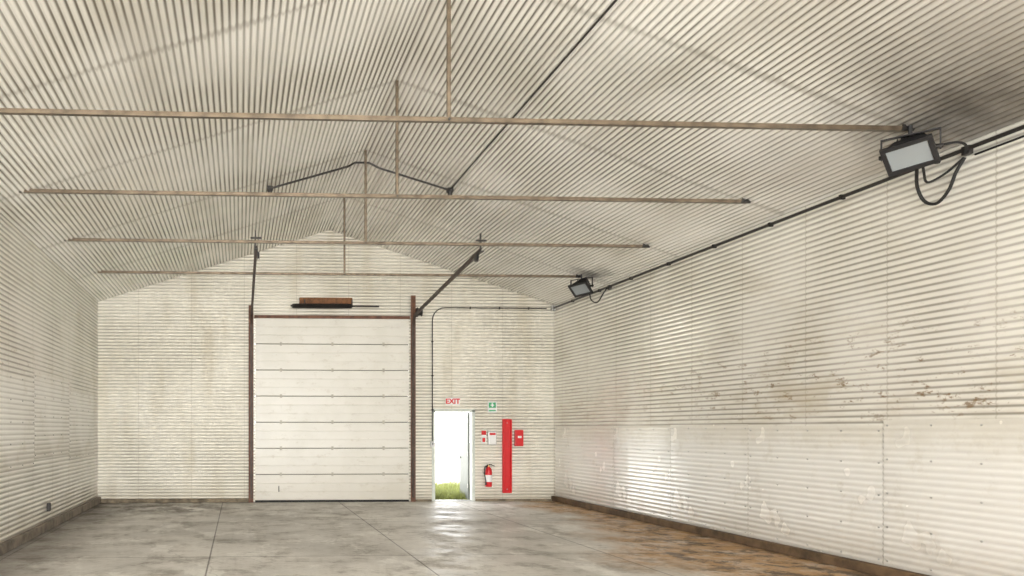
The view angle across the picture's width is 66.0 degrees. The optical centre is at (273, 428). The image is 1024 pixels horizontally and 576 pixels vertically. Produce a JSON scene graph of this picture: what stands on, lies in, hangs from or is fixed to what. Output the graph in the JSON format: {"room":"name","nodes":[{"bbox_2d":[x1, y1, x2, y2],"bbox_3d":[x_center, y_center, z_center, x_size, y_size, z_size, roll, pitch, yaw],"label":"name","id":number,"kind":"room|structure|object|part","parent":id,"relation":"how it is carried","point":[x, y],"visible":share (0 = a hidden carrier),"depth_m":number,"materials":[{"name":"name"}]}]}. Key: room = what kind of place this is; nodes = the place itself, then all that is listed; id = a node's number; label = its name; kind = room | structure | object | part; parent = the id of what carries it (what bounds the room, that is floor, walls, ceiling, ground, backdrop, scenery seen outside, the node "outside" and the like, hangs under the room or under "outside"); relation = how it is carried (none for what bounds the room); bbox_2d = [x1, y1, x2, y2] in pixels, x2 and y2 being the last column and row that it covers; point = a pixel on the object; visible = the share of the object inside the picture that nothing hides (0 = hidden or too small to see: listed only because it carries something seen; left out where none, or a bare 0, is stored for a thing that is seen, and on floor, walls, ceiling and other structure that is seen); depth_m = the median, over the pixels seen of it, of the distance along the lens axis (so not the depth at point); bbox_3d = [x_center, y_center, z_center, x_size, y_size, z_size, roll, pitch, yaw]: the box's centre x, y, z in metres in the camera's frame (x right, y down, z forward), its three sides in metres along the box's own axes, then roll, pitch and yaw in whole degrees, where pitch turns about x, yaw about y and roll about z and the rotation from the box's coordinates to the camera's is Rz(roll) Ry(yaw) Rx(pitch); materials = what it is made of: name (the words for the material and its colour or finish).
{"room":"empty warehouse","nodes":[
{"label":"empty warehouse","id":0,"kind":"room"},
{"bbox_2d":[0,214,97,542],"bbox_3d":[-3.549,-0.645,5.942,0.014,4.690,22.200,0,0,-3],"label":"wall","id":1,"kind":"structure","parent":0,"point":[49,322],"depth_m":12.19,"materials":[{"name":"white metal"}]},
{"bbox_2d":[0,370,33,472],"bbox_3d":[-3.740,-0.100,10.438,0.017,1.400,2.388,0,0,-3],"label":"sheet","id":2,"kind":"object","parent":1,"relation":"attached to","point":[16,391],"visible":1,"depth_m":10.71,"materials":[{"name":"white metal"}]},
{"bbox_2d":[47,503,50,510],"bbox_3d":[-3.809,1.320,12.437,0.055,0.140,0.100,0,0,-3],"label":"wall outlet","id":3,"kind":"object","parent":1,"relation":"attached to","point":[48,504],"visible":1,"depth_m":12.39,"materials":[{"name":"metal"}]},
{"bbox_2d":[0,497,100,555],"bbox_3d":[-3.514,1.630,5.894,0.085,0.140,22.100,0,0,-3],"label":"baseboard","id":4,"kind":"structure","parent":1,"relation":"attached to","point":[12,543],"depth_m":12.01,"materials":[{"name":"weathered brown wood"}]},
{"bbox_2d":[34,372,69,458],"bbox_3d":[-3.851,-0.210,12.836,0.017,1.380,2.388,0,0,-3],"label":"sheet","id":5,"kind":"object","parent":1,"relation":"attached to","point":[51,394],"visible":1,"depth_m":12.65,"materials":[{"name":"white metal"}]},
{"bbox_2d":[69,390,93,459],"bbox_3d":[-3.962,-0.075,15.233,0.017,1.350,2.388,0,0,-3],"label":"sheet","id":6,"kind":"object","parent":1,"relation":"attached to","point":[81,407],"visible":1,"depth_m":15.09,"materials":[{"name":"white metal"}]},
{"bbox_2d":[98,230,553,501],"bbox_3d":[1.292,-1.500,17.178,10.810,6.401,0.022,0,0,-3],"label":"wall","id":7,"kind":"structure","parent":0,"point":[173,354],"depth_m":17.10,"materials":[{"name":"white metal"}]},
{"bbox_2d":[101,498,248,502],"bbox_3d":[-2.285,1.655,16.983,3.395,0.090,0.080,0,0,-3],"label":"baseboard","id":8,"kind":"structure","parent":7,"relation":"attached to","point":[190,500],"depth_m":16.95,"materials":[{"name":"concrete"}]},
{"bbox_2d":[249,305,252,502],"bbox_3d":[-0.533,-0.580,17.036,0.110,4.560,0.084,0,0,-3],"label":"trim","id":9,"kind":"structure","parent":7,"relation":"attached to","point":[250,499],"depth_m":16.99,"materials":[{"name":"brown metal"}]},
{"bbox_2d":[255,318,408,501],"bbox_3d":[1.360,-0.440,17.115,3.600,4.280,0.092,0,0,-3],"label":"door","id":10,"kind":"structure","parent":7,"relation":"in","point":[332,399],"depth_m":17.12,"materials":[{"name":"white paint"}]},
{"bbox_3d":[1.359,-2.277,17.139,3.600,0.592,0.045,0,0,-3],"label":"panel","id":11,"kind":"part","parent":10,"relation":"part of","materials":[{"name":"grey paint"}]},
{"bbox_3d":[1.359,-1.671,17.139,3.600,0.592,0.045,0,0,-3],"label":"panel","id":12,"kind":"part","parent":10,"relation":"part of","materials":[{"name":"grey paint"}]},
{"bbox_3d":[1.359,-1.066,17.139,3.600,0.592,0.045,0,0,-3],"label":"panel","id":13,"kind":"part","parent":10,"relation":"part of","materials":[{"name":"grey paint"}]},
{"bbox_3d":[1.359,-0.460,17.139,3.600,0.592,0.045,0,0,-3],"label":"panel","id":14,"kind":"part","parent":10,"relation":"part of","materials":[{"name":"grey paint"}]},
{"bbox_3d":[1.359,0.146,17.139,3.600,0.592,0.045,0,0,-3],"label":"panel","id":15,"kind":"part","parent":10,"relation":"part of","materials":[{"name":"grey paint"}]},
{"bbox_3d":[1.359,0.751,17.139,3.600,0.592,0.045,0,0,-3],"label":"panel","id":16,"kind":"part","parent":10,"relation":"part of","materials":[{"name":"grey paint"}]},
{"bbox_3d":[1.359,1.357,17.139,3.600,0.592,0.045,0,0,-3],"label":"panel","id":17,"kind":"part","parent":10,"relation":"part of","materials":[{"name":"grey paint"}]},
{"bbox_2d":[254,315,409,318],"bbox_3d":[1.359,-2.605,17.129,3.640,0.070,0.065,0,0,-3],"label":"trim","id":18,"kind":"structure","parent":7,"relation":"attached to","point":[255,316],"depth_m":17.10,"materials":[{"name":"brown metal"}]},
{"bbox_2d":[291,297,378,308],"bbox_3d":[1.412,-2.926,17.075,2.060,0.268,0.177,0,0,-3],"label":"garage door opener","id":19,"kind":"object","parent":7,"relation":"attached to","point":[304,302],"visible":1,"depth_m":17.07,"materials":[{"name":"metal"}]},
{"bbox_2d":[411,295,415,501],"bbox_3d":[3.253,-0.710,17.211,0.110,4.820,0.084,0,0,-3],"label":"trim","id":20,"kind":"structure","parent":7,"relation":"attached to","point":[413,297],"depth_m":17.17,"materials":[{"name":"brown metal"}]},
{"bbox_2d":[416,499,431,501],"bbox_3d":[3.501,1.675,17.260,0.390,0.050,0.060,0,0,-3],"label":"baseboard","id":21,"kind":"structure","parent":7,"relation":"attached to","point":[417,500],"depth_m":17.23,"materials":[{"name":"concrete"}]},
{"bbox_2d":[430,441,434,446],"bbox_3d":[3.719,0.355,17.242,0.090,0.135,0.070,0,0,-3],"label":"light switch","id":22,"kind":"object","parent":7,"relation":"attached to","point":[432,443],"visible":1,"depth_m":17.23,"materials":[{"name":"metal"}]},
{"bbox_2d":[412,233,486,497],"bbox_3d":[3.358,-0.840,14.711,0.180,4.880,4.920,0,0,-3],"label":"door track","id":23,"kind":"object","parent":7,"relation":"attached to","point":[475,256],"visible":1,"depth_m":17.11,"materials":[{"name":"metal"}]},
{"bbox_2d":[446,398,459,404],"bbox_3d":[4.207,-0.648,17.292,0.343,0.180,0.016,0,0,-3],"label":"exit sign","id":24,"kind":"object","parent":7,"relation":"attached to","point":[449,401],"visible":1,"depth_m":17.29,"materials":[{"name":"white plastic"}]},
{"bbox_2d":[432,409,474,500],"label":"door","id":25,"kind":"structure","parent":7,"relation":"in","point":[467,420],"depth_m":17.48,"materials":[{"name":"white painted metal"},{"name":"galvanised steel"}]},
{"bbox_2d":[481,431,485,442],"bbox_3d":[4.945,0.189,17.329,0.110,0.300,0.011,0,0,-3],"label":"card","id":26,"kind":"object","parent":7,"relation":"attached to","point":[483,433],"visible":1,"depth_m":17.32,"materials":[{"name":"white plastic"}]},
{"bbox_2d":[484,464,493,486],"bbox_3d":[5.044,1.089,17.249,0.263,0.536,0.180,0,0,-3],"label":"fire extinguisher","id":27,"kind":"object","parent":7,"relation":"attached to","point":[488,471],"visible":1,"depth_m":17.18,"materials":[{"name":"red paint"}]},
{"bbox_2d":[431,307,546,440],"bbox_3d":[5.068,-1.296,17.320,2.753,3.158,0.036,0,0,-3],"label":"conduit","id":28,"kind":"object","parent":7,"relation":"attached to","point":[528,308],"visible":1,"depth_m":17.25,"materials":[{"name":"metal"}]},
{"bbox_2d":[488,431,495,444],"bbox_3d":[5.138,0.212,17.310,0.200,0.320,0.066,0,0,-3],"label":"wall box","id":29,"kind":"object","parent":7,"relation":"attached to","point":[491,434],"visible":1,"depth_m":17.28,"materials":[{"name":"metal"}]},
{"bbox_2d":[488,401,496,411],"bbox_3d":[5.149,-0.519,17.336,0.220,0.260,0.015,0,0,-3],"label":"sign","id":30,"kind":"object","parent":7,"relation":"attached to","point":[492,405],"visible":1,"depth_m":17.33,"materials":[{"name":"white plastic"}]},
{"bbox_2d":[502,419,511,492],"bbox_3d":[5.497,0.638,17.335,0.220,1.740,0.050,0,0,-3],"label":"board","id":31,"kind":"object","parent":7,"relation":"attached to","point":[506,423],"visible":1,"depth_m":17.33,"materials":[{"name":"paint"}]},
{"bbox_2d":[475,499,551,500],"bbox_3d":[5.661,1.675,17.360,1.815,0.050,0.060,0,0,-3],"label":"baseboard","id":32,"kind":"structure","parent":7,"relation":"attached to","point":[476,499],"depth_m":17.33,"materials":[{"name":"concrete"}]},
{"bbox_2d":[514,430,522,445],"bbox_3d":[5.774,0.213,17.326,0.200,0.380,0.094,0,0,-3],"label":"fire alarm box","id":33,"kind":"object","parent":7,"relation":"attached to","point":[518,434],"visible":1,"depth_m":17.29,"materials":[{"name":"red paint"}]},
{"bbox_2d":[0,501,875,575],"bbox_3d":[1.802,1.760,6.165,10.810,0.120,22.550,0,0,-3],"label":"floor","id":34,"kind":"structure","parent":0,"point":[429,538],"depth_m":10.72,"materials":[{"name":"concrete"}]},
{"bbox_2d":[0,0,1023,304],"bbox_3d":[1.801,-3.773,6.190,10.957,1.780,22.200,0,0,-3],"label":"ceiling","id":35,"kind":"structure","parent":0,"point":[954,66],"depth_m":8.78,"materials":[{"name":"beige metal"}]},
{"bbox_2d":[94,198,580,277],"bbox_3d":[1.308,-3.846,14.674,9.890,1.568,0.064,0,0,-3],"label":"tie beam","id":36,"kind":"structure","parent":35,"relation":"attached to","point":[344,273],"depth_m":14.67,"materials":[{"name":"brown metal"}]},
{"bbox_2d":[568,274,607,302],"bbox_3d":[6.299,-2.839,14.836,0.663,0.555,0.460,0,0,-14],"label":"floodlight","id":37,"kind":"object","parent":36,"relation":"attached to","point":[581,287],"visible":1,"depth_m":14.79,"materials":[{"name":"black paint"}]},
{"bbox_3d":[6.168,-2.810,14.792,0.174,0.185,0.330,0,0,-37],"label":"glass","id":38,"kind":"part","parent":37,"relation":"part of","materials":[{"name":"grey glass"}]},
{"bbox_3d":[6.169,-2.811,14.793,0.255,0.267,0.412,0,0,-37],"label":"frame","id":39,"kind":"part","parent":37,"relation":"part of","materials":[{"name":"black paint"}]},
{"bbox_3d":[6.548,-2.730,14.907,0.413,0.339,0.283,0,0,27],"label":"power cord","id":40,"kind":"part","parent":37,"relation":"part of","materials":[{"name":"black rubber"}]},
{"bbox_2d":[64,150,649,247],"bbox_3d":[1.422,-3.846,12.207,9.890,1.568,0.064,0,0,-3],"label":"tie beam","id":41,"kind":"structure","parent":35,"relation":"attached to","point":[365,242],"depth_m":12.20,"materials":[{"name":"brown metal"}]},
{"bbox_2d":[250,230,261,497],"bbox_3d":[-0.407,-0.840,14.537,0.180,4.880,4.920,0,0,-3],"label":"door track","id":42,"kind":"object","parent":41,"relation":"hanging from","point":[256,253],"visible":1,"depth_m":16.93,"materials":[{"name":"metal"}]},
{"bbox_3d":[-0.409,-0.715,14.566,0.048,4.630,4.862,0,0,-3],"label":"track rail","id":43,"kind":"part","parent":42,"relation":"part of","materials":[{"name":"metal"}]},
{"bbox_2d":[19,80,750,203],"bbox_3d":[1.535,-3.846,9.759,9.890,1.568,0.064,0,0,-3],"label":"tie beam","id":44,"kind":"structure","parent":35,"relation":"attached to","point":[396,195],"depth_m":9.76,"materials":[{"name":"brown metal"}]},
{"bbox_3d":[6.401,-3.096,9.968,0.150,0.068,0.014,0,0,-3],"label":"plate","id":45,"kind":"part","parent":44,"relation":"part of","materials":[{"name":"metal"}]},
{"bbox_2d":[267,0,616,194],"bbox_3d":[1.872,-4.291,4.116,3.200,0.574,17.050,0,0,-3],"label":"conduit","id":46,"kind":"object","parent":35,"relation":"attached to","point":[449,191],"visible":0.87,"depth_m":12.46,"materials":[{"name":"metal"}]},
{"bbox_2d":[0,0,914,131],"bbox_3d":[1.647,-3.846,7.342,9.890,1.568,0.064,0,0,-3],"label":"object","id":47,"kind":"structure","parent":35,"relation":"attached to","point":[3,111],"depth_m":7.34,"materials":[{"name":"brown metal"}]},
{"bbox_3d":[6.513,-3.096,7.550,0.150,0.068,0.014,0,0,-3],"label":"plate","id":48,"kind":"part","parent":47,"relation":"part of","materials":[{"name":"metal"}]},
{"bbox_2d":[879,125,967,205],"bbox_3d":[6.665,-2.732,7.554,0.808,0.736,0.503,0,0,-20],"label":"floodlight","id":49,"kind":"object","parent":47,"relation":"hanging from","point":[914,151],"visible":1,"depth_m":7.50,"materials":[{"name":"black paint"}]},
{"bbox_3d":[6.465,-2.777,7.476,0.184,0.195,0.347,0,0,-37],"label":"glass","id":50,"kind":"part","parent":49,"relation":"part of","materials":[{"name":"grey glass"}]},
{"bbox_3d":[6.466,-2.779,7.477,0.268,0.281,0.434,0,0,-37],"label":"frame","id":51,"kind":"part","parent":49,"relation":"part of","materials":[{"name":"black paint"}]},
{"bbox_3d":[6.824,-2.619,7.679,0.408,0.510,0.458,0,0,-3],"label":"power cord","id":52,"kind":"part","parent":49,"relation":"part of","materials":[{"name":"black rubber"}]},
{"bbox_3d":[6.863,-2.709,7.635,0.392,0.240,0.253,0,0,11],"label":"power cord","id":53,"kind":"part","parent":49,"relation":"part of","materials":[{"name":"black rubber"}]},
{"bbox_3d":[6.829,-2.851,7.452,0.401,0.121,0.102,0,0,7],"label":"power cord","id":54,"kind":"part","parent":49,"relation":"part of","materials":[{"name":"black rubber"}]},
{"bbox_2d":[554,120,1023,575],"bbox_3d":[7.150,-0.645,6.438,0.014,4.690,22.200,0,0,-3],"label":"wall","id":55,"kind":"structure","parent":0,"point":[871,306],"depth_m":9.28,"materials":[{"name":"white metal"}]},
{"bbox_2d":[555,425,613,507],"bbox_3d":[6.691,0.752,15.976,0.016,1.645,2.688,0,0,-3],"label":"sheet","id":56,"kind":"object","parent":55,"relation":"attached to","point":[584,456],"visible":1,"depth_m":15.81,"materials":[{"name":"white metal"}]},
{"bbox_2d":[613,426,670,519],"bbox_3d":[6.799,0.762,13.659,0.016,1.625,1.928,0,0,-3],"label":"sheet","id":57,"kind":"object","parent":55,"relation":"attached to","point":[641,454],"visible":1,"depth_m":13.54,"materials":[{"name":"white metal"}]},
{"bbox_2d":[670,424,747,535],"bbox_3d":[6.888,0.752,11.721,0.016,1.645,1.928,0,0,-3],"label":"sheet","id":58,"kind":"object","parent":55,"relation":"attached to","point":[709,466],"visible":1,"depth_m":11.61,"materials":[{"name":"white metal"}]},
{"bbox_2d":[551,496,929,575],"bbox_3d":[7.120,1.640,6.386,0.085,0.120,22.100,0,0,-3],"label":"baseboard","id":59,"kind":"structure","parent":55,"relation":"attached to","point":[852,564],"depth_m":10.44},
{"bbox_2d":[551,125,1023,310],"bbox_3d":[7.081,-2.850,6.614,0.088,0.120,21.560,0,0,-3],"label":"conduit","id":60,"kind":"object","parent":55,"relation":"attached to","point":[970,147],"visible":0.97,"depth_m":9.40,"materials":[{"name":"metal"}]},
{"bbox_2d":[748,426,882,564],"bbox_3d":[6.985,0.767,9.623,0.016,1.615,2.248,0,0,-3],"label":"sheet","id":61,"kind":"object","parent":55,"relation":"attached to","point":[816,488],"visible":1,"depth_m":9.46,"materials":[{"name":"white metal"}]},
{"bbox_2d":[883,418,1023,575],"bbox_3d":[7.090,0.738,7.366,0.016,1.675,2.248,0,0,-3],"label":"sheet","id":62,"kind":"object","parent":55,"relation":"attached to","point":[953,491],"visible":1,"depth_m":7.64,"materials":[{"name":"white metal"}]},
{"bbox_2d":[974,135,1023,154],"bbox_3d":[7.340,-2.775,1.681,0.022,0.052,11.480,0,0,-3],"label":"power cable","id":63,"kind":"object","parent":55,"relation":"attached to","point":[1022,136],"visible":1,"depth_m":7.17,"materials":[{"name":"black rubber"}]},
{"label":"outside","id":64,"kind":"structure","parent":0,"visible":0},
{"bbox_2d":[435,443,459,483],"bbox_3d":[-2.482,1.785,53.618,120.000,0.110,72.650,0,0,-3],"label":"ground","id":65,"kind":"structure","parent":64,"point":[447,462],"depth_m":37.96,"materials":[{"name":"white"}]},
{"bbox_2d":[435,479,469,499],"bbox_3d":[5.226,1.552,20.059,3.866,0.356,4.769,0,0,-3],"label":"grass","id":66,"kind":"structure","parent":65,"relation":"on","point":[445,490],"depth_m":18.58,"materials":[{"name":"green plant"}]}
]}

